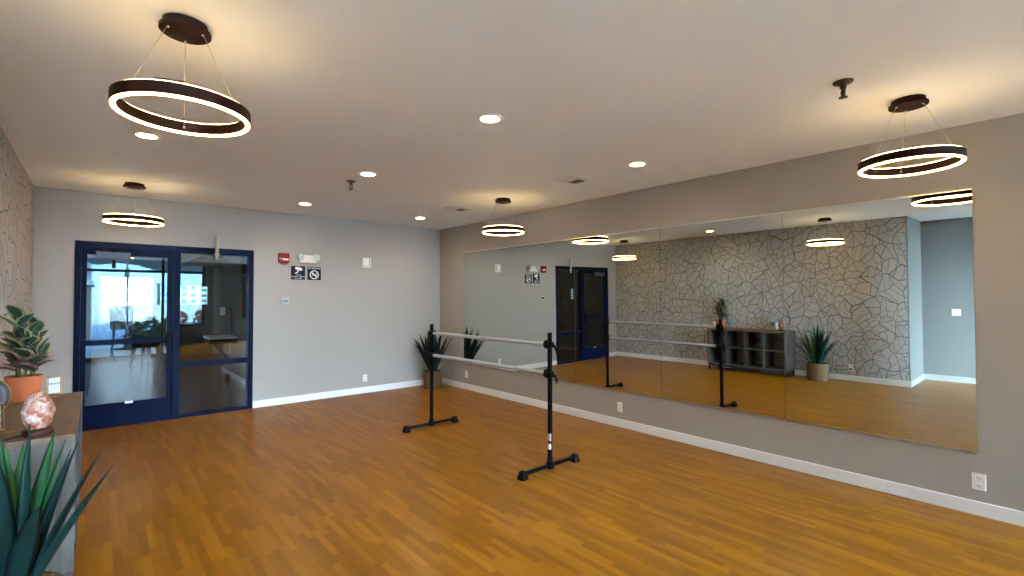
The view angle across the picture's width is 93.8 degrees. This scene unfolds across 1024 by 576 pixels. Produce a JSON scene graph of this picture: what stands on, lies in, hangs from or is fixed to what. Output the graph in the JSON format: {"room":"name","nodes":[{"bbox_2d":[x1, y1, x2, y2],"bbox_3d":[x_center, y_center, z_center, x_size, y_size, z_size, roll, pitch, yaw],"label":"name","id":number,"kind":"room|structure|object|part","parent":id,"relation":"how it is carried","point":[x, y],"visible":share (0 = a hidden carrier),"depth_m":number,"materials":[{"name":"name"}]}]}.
{"room":"exercise studio","nodes":[
{"label":"exercise studio","id":0,"kind":"room"},
{"bbox_2d":[0,126,33,381],"bbox_3d":[-3.436,0.212,3.059,0.100,2.772,5.753,1,-2,-41],"label":"wall","id":1,"kind":"structure","parent":0,"point":[16,187],"depth_m":4.05,"materials":[{"name":"grey stone"}]},
{"bbox_2d":[180,266,222,354],"bbox_3d":[-7.734,0.183,14.033,3.750,3.300,0.150,1,-2,-41],"label":"wall","id":2,"kind":"structure","parent":0,"point":[191,337],"depth_m":13.22,"materials":[{"name":"grey paint"}]},
{"bbox_2d":[86,255,204,360],"bbox_3d":[-10.571,0.133,11.498,5.440,3.300,0.197,1,-2,-41],"label":"window","id":3,"kind":"structure","parent":2,"relation":"in","point":[129,300],"depth_m":12.28,"materials":[{"name":"clear glass"}]},
{"bbox_3d":[-10.891,0.124,11.286,4.680,3.190,0.008,1,-2,-41],"label":"pane","id":4,"kind":"part","parent":3,"relation":"part of","materials":[{"name":"clear glass"}]},
{"bbox_3d":[-9.191,1.020,12.605,0.036,0.564,0.097,1,-2,-41],"label":"pull handle","id":5,"kind":"part","parent":3,"relation":"part of","materials":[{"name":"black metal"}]},
{"bbox_3d":[-8.833,-0.211,13.072,0.760,2.450,0.008,1,-2,-41],"label":"pane","id":6,"kind":"part","parent":3,"relation":"part of","materials":[{"name":"clear glass"}]},
{"bbox_2d":[213,267,222,352],"bbox_3d":[-7.356,0.639,14.344,2.760,2.400,0.100,1,-2,-41],"label":"door","id":7,"kind":"structure","parent":2,"relation":"in","point":[218,272],"depth_m":13.48,"materials":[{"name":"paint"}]},
{"bbox_2d":[222,267,245,379],"bbox_3d":[-4.735,0.066,8.630,0.120,3.300,4.050,1,-2,-41],"label":"wall","id":8,"kind":"structure","parent":0,"point":[232,278],"depth_m":9.16,"materials":[{"name":"paint"}]},
{"bbox_2d":[181,253,241,269],"bbox_3d":[-5.656,-0.934,11.458,3.200,1.180,5.700,1,-2,-41],"label":"trim","id":9,"kind":"structure","parent":8,"relation":"attached to","point":[227,262],"depth_m":10.72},
{"bbox_2d":[203,335,236,358],"bbox_3d":[-5.557,1.192,9.117,0.462,0.548,0.640,1,-2,-41],"label":"countertop","id":10,"kind":"structure","parent":8,"relation":"attached to","point":[213,340],"depth_m":8.97,"materials":[{"name":"stone"}]},
{"bbox_2d":[203,335,236,339],"bbox_3d":[-5.558,0.935,9.122,0.460,0.035,0.640,1,-2,-41],"label":"countertop","id":11,"kind":"structure","parent":10,"relation":"on","point":[212,337],"depth_m":8.99,"materials":[{"name":"metal"}]},
{"bbox_2d":[220,307,231,332],"bbox_3d":[-5.705,0.637,9.557,0.120,0.500,0.540,1,-2,-41],"label":"wall phone","id":12,"kind":"object","parent":8,"relation":"attached to","point":[226,311],"visible":1,"depth_m":9.50,"materials":[{"name":"grey plastic"}]},
{"bbox_3d":[-5.672,0.637,9.572,0.050,0.500,0.520,1,-2,-41],"label":"panel","id":13,"kind":"part","parent":12,"relation":"part of","materials":[{"name":"grey plastic"}]},
{"bbox_2d":[224,344,229,353],"bbox_3d":[-5.782,1.190,9.716,0.016,0.260,0.560,1,-2,-41],"label":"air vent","id":14,"kind":"object","parent":8,"relation":"in","point":[226,346],"visible":0.59,"depth_m":9.65,"materials":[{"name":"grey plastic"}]},
{"bbox_2d":[221,367,245,384],"bbox_3d":[-4.784,1.670,8.553,0.014,0.090,4.050,1,-2,-41],"label":"baseboard","id":15,"kind":"structure","parent":8,"relation":"attached to","point":[233,375],"depth_m":9.12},
{"bbox_2d":[242,257,246,318],"bbox_3d":[-4.817,-0.232,8.730,0.080,1.600,0.500,1,-2,-41],"label":"window","id":16,"kind":"structure","parent":8,"relation":"in","point":[244,259],"depth_m":8.87,"materials":[{"name":"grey glass"}]},
{"bbox_3d":[-4.817,-0.252,8.731,0.008,1.560,0.440,1,-2,-41],"label":"pane","id":17,"kind":"part","parent":16,"relation":"part of","materials":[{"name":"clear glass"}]},
{"bbox_2d":[32,186,439,407],"bbox_3d":[-3.333,0.295,7.028,5.487,2.772,0.120,1,-2,-41],"label":"wall","id":18,"kind":"structure","parent":0,"point":[350,323],"depth_m":7.07,"materials":[{"name":"paint"}]},
{"bbox_2d":[72,240,253,430],"bbox_3d":[-4.353,0.564,6.127,1.852,2.200,0.130,1,-2,-41],"label":"door","id":19,"kind":"structure","parent":18,"relation":"in","point":[176,250],"depth_m":6.10,"materials":[{"name":"blue metal"}]},
{"bbox_2d":[79,246,172,429],"bbox_3d":[-4.670,0.586,5.831,0.872,2.127,0.219,1,-2,-41],"label":"door","id":20,"kind":"structure","parent":19,"relation":"attached to","point":[95,416],"depth_m":5.77,"materials":[{"name":"blue metal"}]},
{"bbox_3d":[-4.688,-0.447,5.724,0.340,0.045,0.045,1,-2,-41],"label":"closer arm","id":21,"kind":"part","parent":20,"relation":"part of","materials":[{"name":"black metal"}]},
{"bbox_2d":[179,251,248,417],"bbox_3d":[-3.989,0.601,6.427,0.783,2.137,0.090,1,-2,-41],"label":"window","id":22,"kind":"structure","parent":19,"relation":"attached to","point":[241,359],"depth_m":6.38,"materials":[{"name":"blue metal"}]},
{"bbox_2d":[201,287,206,303],"bbox_3d":[-4.080,0.100,6.349,0.070,0.235,0.004,1,-2,-41],"label":"decal","id":23,"kind":"object","parent":22,"relation":"attached to","point":[203,289],"visible":1,"depth_m":6.35},
{"bbox_2d":[215,235,218,258],"bbox_3d":[-3.937,-0.542,6.391,0.056,0.324,0.085,1,-2,-41],"label":"sign","id":24,"kind":"object","parent":18,"relation":"attached to","point":[216,236],"visible":1,"depth_m":6.37,"materials":[{"name":"beige paint"}]},
{"bbox_2d":[278,253,289,263],"bbox_3d":[-3.308,-0.431,6.951,0.146,0.150,0.052,1,-2,-41],"label":"fire alarm","id":25,"kind":"object","parent":18,"relation":"attached to","point":[284,258],"visible":1,"depth_m":6.94,"materials":[{"name":"red plastic"}]},
{"bbox_2d":[281,298,288,304],"bbox_3d":[-3.296,0.192,6.965,0.100,0.096,0.028,1,-2,-41],"label":"thermostat","id":26,"kind":"object","parent":18,"relation":"attached to","point":[283,300],"visible":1,"depth_m":6.95,"materials":[{"name":"plastic"}]},
{"bbox_2d":[291,266,304,279],"bbox_3d":[-3.168,-0.225,7.097,0.200,0.200,0.008,1,-2,-41],"label":"sign","id":27,"kind":"object","parent":18,"relation":"attached to","point":[297,272],"visible":1,"depth_m":7.10,"materials":[{"name":"black plastic"}]},
{"bbox_2d":[297,253,320,263],"bbox_3d":[-3.040,-0.442,7.150,0.338,0.139,0.102,1,-2,-41],"label":"emergency light","id":28,"kind":"object","parent":18,"relation":"attached to","point":[301,258],"visible":1,"depth_m":7.15,"materials":[{"name":"white plastic"}]},
{"bbox_2d":[307,267,320,279],"bbox_3d":[-2.992,-0.219,7.248,0.200,0.198,0.010,1,-2,-41],"label":"no smoking sign","id":29,"kind":"object","parent":18,"relation":"attached to","point":[313,273],"visible":1,"depth_m":7.24,"materials":[{"name":"black plastic"}]},
{"bbox_2d":[253,379,423,407],"bbox_3d":[-2.462,1.644,7.662,3.035,0.098,0.015,1,-2,-41],"label":"baseboard","id":30,"kind":"structure","parent":18,"relation":"attached to","point":[322,395],"depth_m":7.40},
{"bbox_2d":[363,374,366,381],"bbox_3d":[-2.375,1.455,7.745,0.072,0.116,0.009,1,-2,-41],"label":"wall outlet","id":31,"kind":"object","parent":18,"relation":"attached to","point":[364,375],"visible":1,"depth_m":7.74,"materials":[{"name":"white plastic"}]},
{"bbox_2d":[362,258,370,267],"bbox_3d":[-2.360,-0.409,7.790,0.144,0.158,0.022,1,-2,-41],"label":"wall speaker","id":32,"kind":"object","parent":18,"relation":"attached to","point":[366,262],"visible":1,"depth_m":7.78,"materials":[{"name":"white plastic"}]},
{"bbox_2d":[0,0,1023,229],"bbox_3d":[0.202,-1.258,2.146,6.560,0.120,12.180,1,-2,-41],"label":"ceiling","id":33,"kind":"structure","parent":0,"point":[333,91],"depth_m":2.88,"materials":[{"name":"paint"}]},
{"bbox_2d":[102,182,163,226],"bbox_3d":[-4.085,-0.915,5.181,0.526,0.428,0.528,1,-2,-41],"label":"pendant","id":34,"kind":"object","parent":33,"relation":"hanging from","point":[129,219],"visible":1,"depth_m":5.13,"materials":[{"name":"metal"}]},
{"bbox_2d":[103,219,163,226],"bbox_3d":[-4.085,-0.704,5.177,0.517,0.006,0.517,1,-2,-41],"label":"diffuser","id":35,"kind":"object","parent":34,"relation":"attached to","point":[157,222],"depth_m":5.27,"materials":[{"name":"white plastic"}]},
{"bbox_2d":[132,131,161,139],"bbox_3d":[-2.782,-1.159,3.650,0.180,0.007,0.180,1,-2,-41],"label":"recessed light","id":36,"kind":"object","parent":33,"relation":"in","point":[145,135],"visible":1,"depth_m":3.64,"materials":[{"name":"white plastic"}]},
{"bbox_2d":[108,13,250,136],"bbox_3d":[-1.478,-0.981,2.165,0.526,0.428,0.528,1,-2,-41],"label":"pendant","id":37,"kind":"object","parent":33,"relation":"hanging from","point":[186,29],"visible":1,"depth_m":2.12,"materials":[{"name":"brown metal"}]},
{"bbox_2d":[110,92,249,136],"bbox_3d":[-1.478,-0.770,2.161,0.517,0.006,0.517,1,-2,-41],"label":"diffuser","id":38,"kind":"object","parent":37,"relation":"attached to","point":[114,96],"depth_m":2.14,"materials":[{"name":"white plastic"}]},
{"bbox_2d":[127,79,236,124],"bbox_3d":[-1.478,-0.826,2.162,0.517,0.004,0.517,1,-2,-41],"label":"diffuser","id":39,"kind":"object","parent":37,"relation":"attached to","point":[170,82],"depth_m":2.03,"materials":[{"name":"white plastic"}]},
{"bbox_2d":[298,203,312,205],"bbox_3d":[-2.721,-1.104,6.305,0.180,0.007,0.180,1,-2,-41],"label":"recessed light","id":40,"kind":"object","parent":33,"relation":"in","point":[305,204],"visible":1,"depth_m":6.31,"materials":[{"name":"white plastic"}]},
{"bbox_2d":[346,180,355,189],"bbox_3d":[-1.706,-1.088,5.076,0.104,0.093,0.104,1,-2,-41],"label":"sprinkler","id":41,"kind":"object","parent":33,"relation":"attached to","point":[350,182],"visible":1,"depth_m":5.06,"materials":[{"name":"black metal"}]},
{"bbox_2d":[359,172,376,176],"bbox_3d":[-1.440,-1.137,4.791,0.180,0.007,0.180,1,-2,-41],"label":"recessed light","id":42,"kind":"object","parent":33,"relation":"in","point":[367,174],"visible":1,"depth_m":4.79,"materials":[{"name":"white plastic"}]},
{"bbox_2d":[442,206,470,211],"bbox_3d":[-0.781,-1.095,6.681,0.340,0.014,0.220,1,-2,-41],"label":"ceiling vent","id":43,"kind":"object","parent":33,"relation":"in","point":[450,208],"visible":1,"depth_m":6.67,"materials":[{"name":"white plastic"}]},
{"bbox_2d":[477,113,502,123],"bbox_3d":[-0.152,-1.169,3.314,0.180,0.007,0.180,1,-2,-41],"label":"recessed light","id":44,"kind":"object","parent":33,"relation":"in","point":[489,118],"visible":1,"depth_m":3.30,"materials":[{"name":"white plastic"}]},
{"bbox_2d":[482,198,523,235],"bbox_3d":[-0.110,-0.903,6.006,0.526,0.428,0.528,0,-1,13],"label":"pendant","id":45,"kind":"object","parent":33,"relation":"hanging from","point":[490,229],"visible":1,"depth_m":5.94,"materials":[{"name":"metal"}]},
{"bbox_2d":[483,230,523,235],"bbox_3d":[-0.110,-0.692,6.002,0.517,0.006,0.517,0,-1,13],"label":"diffuser","id":46,"kind":"object","parent":45,"relation":"attached to","point":[487,232],"depth_m":6.19,"materials":[{"name":"white plastic"}]},
{"bbox_2d":[553,175,589,184],"bbox_3d":[0.632,-1.131,5.046,0.340,0.014,0.220,1,-2,-41],"label":"ceiling vent","id":47,"kind":"object","parent":33,"relation":"in","point":[568,179],"visible":1,"depth_m":5.03,"materials":[{"name":"white plastic"}]},
{"bbox_2d":[627,161,646,166],"bbox_3d":[1.164,-1.147,4.449,0.180,0.007,0.180,1,-2,-41],"label":"recessed light","id":48,"kind":"object","parent":33,"relation":"in","point":[637,163],"visible":1,"depth_m":4.44,"materials":[{"name":"white plastic"}]},
{"bbox_2d":[832,78,853,99],"bbox_3d":[1.907,-1.141,2.759,0.104,0.093,0.104,0,-1,9],"label":"sprinkler","id":49,"kind":"object","parent":33,"relation":"attached to","point":[842,84],"visible":1,"depth_m":2.74,"materials":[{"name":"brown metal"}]},
{"bbox_2d":[858,94,966,177],"bbox_3d":[2.490,-0.969,3.007,0.526,0.428,0.528,-1,-1,23],"label":"pendant","id":50,"kind":"object","parent":33,"relation":"hanging from","point":[905,104],"visible":1,"depth_m":2.96,"materials":[{"name":"metal"}]},
{"bbox_2d":[867,145,956,168],"bbox_3d":[2.491,-0.814,3.004,0.517,0.004,0.517,-1,-1,23],"label":"diffuser","id":51,"kind":"object","parent":50,"relation":"attached to","point":[914,148],"depth_m":2.89,"materials":[{"name":"white plastic"}]},
{"bbox_2d":[859,154,965,177],"bbox_3d":[2.491,-0.758,3.003,0.517,0.006,0.517,-1,-1,23],"label":"diffuser","id":52,"kind":"object","parent":50,"relation":"attached to","point":[962,158],"depth_m":3.01,"materials":[{"name":"white plastic"}]},
{"bbox_2d":[73,353,1023,575],"bbox_3d":[-2.880,1.685,4.830,8.400,0.100,20.370,1,-2,-41],"label":"floor","id":53,"kind":"structure","parent":0,"point":[334,486],"depth_m":3.58,"materials":[{"name":"brown wood"}]},
{"bbox_2d":[0,392,82,575],"bbox_3d":[-2.899,1.176,2.869,0.452,0.835,1.480,1,-2,-41],"label":"cube shelf","id":54,"kind":"object","parent":53,"relation":"on","point":[67,417],"visible":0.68,"depth_m":2.45,"materials":[{"name":"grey wood"}]},
{"bbox_2d":[0,380,11,428],"bbox_3d":[-2.752,0.612,2.499,0.070,0.278,0.206,0,-1,19],"label":"slice","id":55,"kind":"object","parent":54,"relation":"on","point":[5,390],"visible":0.9,"depth_m":2.57,"materials":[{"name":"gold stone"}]},
{"bbox_2d":[0,403,14,433],"bbox_3d":[-2.681,0.673,2.436,0.091,0.152,0.198,-1,-1,29],"label":"stand","id":56,"kind":"object","parent":54,"relation":"on","point":[3,429],"visible":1,"depth_m":2.48,"materials":[{"name":"metal"}]},
{"bbox_2d":[0,305,55,402],"bbox_3d":[-3.348,0.442,3.283,0.332,0.652,0.338,1,-2,-41],"label":"rubber plant","id":57,"kind":"object","parent":54,"relation":"on","point":[25,348],"visible":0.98,"depth_m":3.25,"materials":[{"name":"green plant"}]},
{"bbox_3d":[-3.340,0.684,3.278,0.190,0.168,0.190,1,-2,-41],"label":"pot","id":58,"kind":"part","parent":57,"relation":"part of","materials":[{"name":"ceramic"}]},
{"bbox_3d":[-3.332,0.418,3.286,0.134,0.421,0.104,1,-2,-41],"label":"stem","id":59,"kind":"part","parent":57,"relation":"part of","materials":[{"name":"green plant"}]},
{"bbox_2d":[1,391,55,440],"bbox_3d":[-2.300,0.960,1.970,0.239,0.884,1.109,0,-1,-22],"label":"salt lamp","id":60,"kind":"object","parent":54,"relation":"on","point":[37,412],"visible":1,"depth_m":2.42,"materials":[{"name":"pink stone"}]},
{"bbox_3d":[-2.426,1.111,2.322,0.452,0.668,0.032,1,-2,-41],"label":"panel","id":61,"kind":"part","parent":54,"relation":"part of","materials":[{"name":"brown wood"}]},
{"bbox_3d":[-2.899,0.774,2.877,0.452,0.030,1.480,1,-2,-41],"label":"panel","id":62,"kind":"part","parent":54,"relation":"part of","materials":[{"name":"brown wood"}]},
{"bbox_2d":[46,376,65,396],"bbox_3d":[-3.277,0.702,3.427,0.091,0.137,0.112,-1,-1,29],"label":"card","id":63,"kind":"object","parent":54,"relation":"on","point":[54,384],"visible":0.94,"depth_m":3.42,"materials":[{"name":"paper"}]},
{"bbox_3d":[-2.899,1.473,2.862,0.452,0.032,1.480,1,-2,-41],"label":"panel","id":64,"kind":"part","parent":54,"relation":"part of","materials":[{"name":"grey wood"}]},
{"bbox_3d":[-3.372,1.135,3.417,0.452,0.668,0.032,1,-2,-41],"label":"panel","id":65,"kind":"part","parent":54,"relation":"part of","materials":[{"name":"brown wood"}]},
{"bbox_2d":[42,571,62,575],"bbox_3d":[-2.091,1.425,1.995,0.343,0.300,0.343,1,-2,-41],"label":"basket","id":66,"kind":"object","parent":53,"relation":"on","point":[46,573],"depth_m":2.15,"materials":[{"name":"wicker"}]},
{"bbox_2d":[0,426,113,575],"bbox_3d":[-2.099,1.074,1.979,0.681,1.000,0.491,-1,-1,30],"label":"agave","id":67,"kind":"object","parent":53,"relation":"on","point":[26,514],"visible":1,"depth_m":2.00,"materials":[{"name":"plant"}]},
{"bbox_2d":[129,342,161,365],"bbox_3d":[-8.502,1.506,11.126,0.520,0.545,0.520,-1,-1,21],"label":"stool","id":68,"kind":"object","parent":53,"relation":"on","point":[144,346],"visible":0.77,"depth_m":11.00,"materials":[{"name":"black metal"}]},
{"bbox_3d":[-8.722,1.565,11.029,0.144,0.423,0.086,0,-1,-16],"label":"leg","id":69,"kind":"part","parent":68,"relation":"part of","materials":[{"name":"brown wood"}]},
{"bbox_3d":[-8.399,1.562,10.908,0.086,0.423,0.144,1,-1,-33],"label":"leg","id":70,"kind":"part","parent":68,"relation":"part of","materials":[{"name":"wood"}]},
{"bbox_3d":[-8.502,1.303,11.130,0.520,0.140,0.520,-1,-1,21],"label":"seat","id":71,"kind":"part","parent":68,"relation":"part of","materials":[{"name":"black rubber"}]},
{"bbox_3d":[-8.605,1.572,11.341,0.086,0.423,0.144,1,-1,-33],"label":"leg","id":72,"kind":"part","parent":68,"relation":"part of","materials":[{"name":"wood"}]},
{"bbox_3d":[-8.282,1.569,11.220,0.144,0.423,0.086,0,-1,-16],"label":"leg","id":73,"kind":"part","parent":68,"relation":"part of","materials":[{"name":"brown wood"}]},
{"bbox_2d":[224,374,229,379],"bbox_3d":[-5.359,1.670,9.014,0.090,0.110,0.089,1,-2,-41],"label":"door stop","id":74,"kind":"object","parent":53,"relation":"on","point":[227,376],"visible":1,"depth_m":8.98,"materials":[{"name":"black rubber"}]},
{"bbox_2d":[413,329,451,388],"bbox_3d":[-1.389,1.177,8.139,0.661,1.050,0.570,1,-2,-41],"label":"agave","id":75,"kind":"object","parent":53,"relation":"on","point":[437,374],"visible":0.8,"depth_m":8.07,"materials":[{"name":"plant"}]},
{"bbox_2d":[423,369,441,388],"bbox_3d":[-1.353,1.555,8.182,0.312,0.295,0.312,1,-2,-41],"label":"basket","id":76,"kind":"object","parent":53,"relation":"on","point":[437,374],"depth_m":8.07,"materials":[{"name":"wicker"}]},
{"bbox_2d":[402,324,579,480],"bbox_3d":[-0.309,1.025,4.992,0.748,1.220,2.057,1,-2,-42],"label":"ballet barre","id":77,"kind":"object","parent":53,"relation":"on","point":[547,344],"visible":1,"depth_m":4.52,"materials":[{"name":"black metal"}]},
{"bbox_3d":[-0.957,1.026,5.707,0.047,1.190,0.047,1,-2,-42],"label":"post","id":78,"kind":"part","parent":77,"relation":"part of","materials":[{"name":"black metal"}]},
{"bbox_3d":[0.339,0.994,4.277,0.047,1.190,0.047,1,-2,-42],"label":"post","id":79,"kind":"part","parent":77,"relation":"part of","materials":[{"name":"black metal"}]},
{"bbox_2d":[440,113,1023,511],"bbox_3d":[2.640,0.229,4.221,0.120,2.772,12.180,1,-2,-41],"label":"wall","id":80,"kind":"structure","parent":0,"point":[993,168],"depth_m":4.00,"materials":[{"name":"beige paint"}]},
{"bbox_2d":[463,246,511,370],"bbox_3d":[-0.409,0.322,7.633,0.012,1.870,1.247,0,-1,-41],"label":"mirror panel","id":81,"kind":"object","parent":80,"relation":"attached to","point":[487,274],"visible":1,"depth_m":7.57,"materials":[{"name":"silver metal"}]},
{"bbox_2d":[511,238,575,382],"bbox_3d":[0.409,0.301,6.686,0.012,1.870,1.247,0,-1,-41],"label":"mirror panel","id":82,"kind":"object","parent":80,"relation":"attached to","point":[543,274],"visible":1,"depth_m":6.64,"materials":[{"name":"silver metal"}]},
{"bbox_2d":[574,228,661,397],"bbox_3d":[1.227,0.280,5.740,0.012,1.870,1.247,0,-1,-41],"label":"mirror panel","id":83,"kind":"object","parent":80,"relation":"attached to","point":[618,286],"visible":1,"depth_m":5.67,"materials":[{"name":"silver metal"}]},
{"bbox_2d":[617,402,621,411],"bbox_3d":[1.277,1.412,5.676,0.009,0.116,0.072,1,-2,-41],"label":"wall outlet","id":84,"kind":"object","parent":80,"relation":"attached to","point":[619,404],"visible":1,"depth_m":5.68,"materials":[{"name":"white plastic"}]},
{"bbox_2d":[660,212,785,419],"bbox_3d":[2.045,0.260,4.794,0.012,1.870,1.247,0,-1,-41],"label":"mirror panel","id":85,"kind":"object","parent":80,"relation":"attached to","point":[722,287],"visible":1,"depth_m":4.72,"materials":[{"name":"silver metal"}]},
{"bbox_2d":[442,378,1023,526],"bbox_3d":[2.591,1.565,4.149,0.015,0.098,11.940,1,-2,-41],"label":"baseboard","id":86,"kind":"structure","parent":80,"relation":"attached to","point":[999,513],"depth_m":4.22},
{"bbox_2d":[782,188,977,453],"bbox_3d":[2.861,0.239,3.850,0.012,1.870,1.240,0,-1,-41],"label":"mirror panel","id":87,"kind":"object","parent":80,"relation":"attached to","point":[879,310],"visible":1,"depth_m":3.76,"materials":[{"name":"silver metal"}]},
{"bbox_2d":[972,472,985,491],"bbox_3d":[3.278,1.361,3.363,0.009,0.116,0.072,1,-2,-41],"label":"wall outlet","id":88,"kind":"object","parent":80,"relation":"attached to","point":[978,480],"visible":1,"depth_m":3.36,"materials":[{"name":"white plastic"}]},
{"bbox_3d":[-6.905,-1.614,9.475,8.500,0.100,8.190,1,-2,-41],"label":"ceiling","id":89,"kind":"structure","parent":0,"visible":0},
{"bbox_2d":[112,260,115,268],"bbox_3d":[-9.927,-0.998,11.952,0.080,1.020,0.070,1,-2,-41],"label":"trim","id":90,"kind":"structure","parent":89,"relation":"attached to","point":[113,261],"depth_m":11.92,"materials":[{"name":"black metal"}]}
]}

